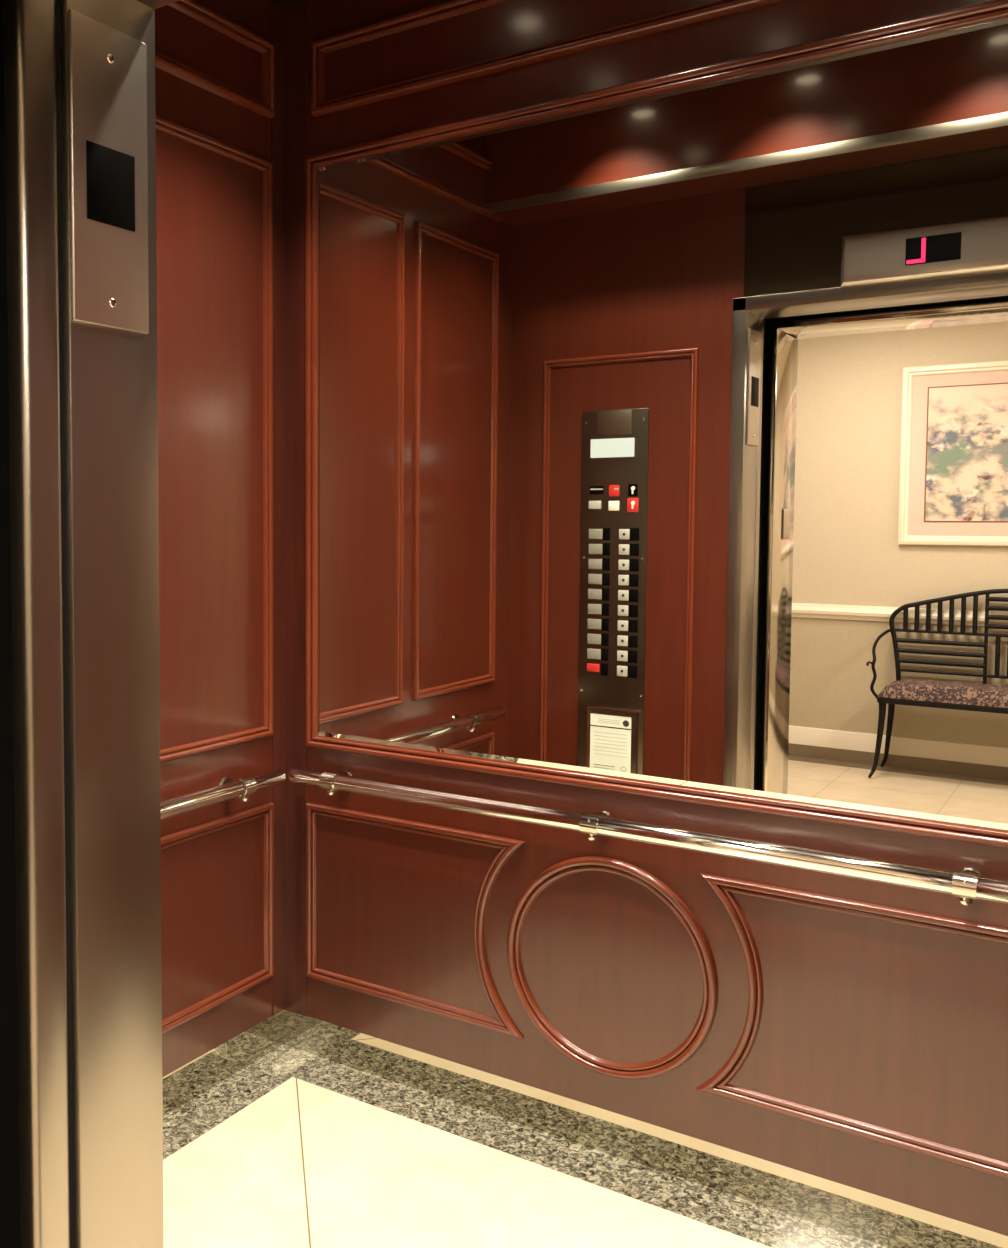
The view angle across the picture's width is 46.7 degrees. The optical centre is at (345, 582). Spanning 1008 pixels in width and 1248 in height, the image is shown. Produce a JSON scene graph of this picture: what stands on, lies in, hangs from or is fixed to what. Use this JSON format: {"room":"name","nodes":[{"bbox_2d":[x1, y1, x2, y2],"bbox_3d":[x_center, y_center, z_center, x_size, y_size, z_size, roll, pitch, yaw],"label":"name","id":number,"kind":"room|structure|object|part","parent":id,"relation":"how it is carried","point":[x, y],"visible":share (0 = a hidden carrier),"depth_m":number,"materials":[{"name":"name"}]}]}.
{"room":"elevator interior","nodes":[
{"label":"elevator interior","id":0,"kind":"room"},
{"bbox_2d":[0,0,20,1247],"bbox_3d":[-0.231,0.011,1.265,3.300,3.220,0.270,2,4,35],"label":"elevator door","id":1,"kind":"structure","parent":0,"point":[10,1215],"depth_m":1.60,"materials":[{"name":"black"}]},
{"bbox_2d":[155,0,284,1076],"bbox_3d":[-0.563,-0.140,2.613,0.054,2.750,1.361,2,4,35],"label":"wall","id":2,"kind":"structure","parent":0,"point":[219,64],"depth_m":2.95,"materials":[{"name":"brown wood"}]},
{"bbox_3d":[-0.356,-0.339,2.877,0.014,1.542,0.555,2,4,35],"label":"panel moulding","id":3,"kind":"part","parent":2,"relation":"part of","materials":[{"name":"brown wood"}]},
{"bbox_3d":[-0.532,-1.303,2.562,0.024,0.192,1.185,2,4,35],"label":"frieze moulding","id":4,"kind":"part","parent":2,"relation":"part of","materials":[{"name":"brown wood"}]},
{"bbox_3d":[-0.359,0.860,2.944,0.014,0.488,0.555,2,4,35],"label":"panel moulding","id":5,"kind":"part","parent":2,"relation":"part of","materials":[{"name":"brown wood"}]},
{"bbox_2d":[162,1011,283,1116],"bbox_3d":[-0.577,1.286,2.708,0.018,0.110,1.373,2,4,35],"label":"baseboard","id":6,"kind":"structure","parent":2,"relation":"attached to","point":[182,1085],"depth_m":3.04,"materials":[{"name":"beige stone"}]},
{"bbox_2d":[160,769,285,820],"bbox_3d":[-0.506,0.552,2.652,0.088,0.066,1.106,2,4,35],"label":"handrail","id":7,"kind":"object","parent":2,"relation":"attached to","point":[228,789],"visible":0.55,"depth_m":2.88,"materials":[{"name":"silver metal"}]},
{"bbox_2d":[270,0,308,6],"bbox_3d":[0.234,-1.500,1.871,2.100,0.050,1.571,2,4,35],"label":"ceiling","id":8,"kind":"structure","parent":0,"point":[284,3],"depth_m":3.05,"materials":[{"name":"brown wood"}]},
{"bbox_2d":[163,1077,771,1247],"bbox_3d":[0.229,1.396,2.033,1.810,0.030,1.280,2,4,35],"label":"floor","id":9,"kind":"structure","parent":0,"point":[304,1164],"depth_m":2.54,"materials":[{"name":"beige tile"}]},
{"bbox_2d":[163,1044,886,1247],"bbox_3d":[0.281,1.392,2.107,2.084,0.030,1.373,2,4,35],"label":"trim","id":10,"kind":"structure","parent":9,"relation":"attached to","point":[735,1215],"depth_m":2.77,"materials":[{"name":"stone"}]},
{"bbox_2d":[284,0,1007,1235],"bbox_3d":[0.675,-0.136,2.575,2.100,2.750,0.054,2,4,35],"label":"wall","id":11,"kind":"structure","parent":0,"point":[851,1032],"depth_m":2.63,"materials":[{"name":"brown wood"}]},
{"bbox_3d":[0.163,0.859,2.981,0.663,0.488,0.013,2,4,35],"label":"panel moulding","id":12,"kind":"part","parent":11,"relation":"part of","materials":[{"name":"brown wood"}]},
{"bbox_3d":[0.669,-1.298,2.498,1.852,0.192,0.024,2,4,35],"label":"frieze moulding","id":13,"kind":"part","parent":11,"relation":"part of","materials":[{"name":"brown wood"}]},
{"bbox_3d":[0.606,0.893,2.668,0.514,0.514,0.015,2,4,35],"label":"panel moulding","id":14,"kind":"part","parent":11,"relation":"part of","materials":[{"name":"brown wood"}]},
{"bbox_2d":[284,1010,1007,1247],"bbox_3d":[0.683,1.291,2.670,2.100,0.110,0.018,2,4,35],"label":"baseboard","id":15,"kind":"structure","parent":11,"relation":"attached to","point":[870,1217],"depth_m":2.64,"materials":[{"name":"beige stone"}]},
{"bbox_2d":[288,767,1007,905],"bbox_3d":[0.646,0.559,2.575,1.912,0.066,0.088,2,4,35],"label":"handrail","id":16,"kind":"object","parent":11,"relation":"attached to","point":[968,884],"visible":1,"depth_m":2.48,"materials":[{"name":"silver metal"}]},
{"bbox_2d":[305,0,1007,848],"bbox_3d":[0.668,-0.311,2.556,1.900,1.588,0.018,2,4,35],"label":"wall mirror","id":17,"kind":"object","parent":11,"relation":"attached to","point":[656,428],"visible":1,"depth_m":2.50,"materials":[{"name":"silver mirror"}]},
{"bbox_3d":[1.112,0.898,2.311,0.813,0.488,0.013,2,4,35],"label":"panel moulding","id":18,"kind":"part","parent":11,"relation":"part of","materials":[{"name":"brown wood"}]},
{"bbox_3d":[-0.082,-0.023,1.509,2.120,2.860,0.304,2,4,35],"label":"wall","id":19,"kind":"structure","parent":0,"visible":0},
{"bbox_2d":[3,0,179,1247],"bbox_3d":[0.132,0.335,1.184,1.193,2.242,0.223,2,4,35],"label":"door frame","id":20,"kind":"structure","parent":19,"relation":"in","point":[83,397],"depth_m":1.47,"materials":[{"name":"metal"}]},
{"bbox_2d":[68,9,148,333],"bbox_3d":[-0.300,-0.518,1.471,0.010,0.378,0.130,2,4,35],"label":"panel","id":21,"kind":"object","parent":20,"relation":"attached to","point":[108,66],"visible":1,"depth_m":1.46,"materials":[{"name":"metal"}]}
]}

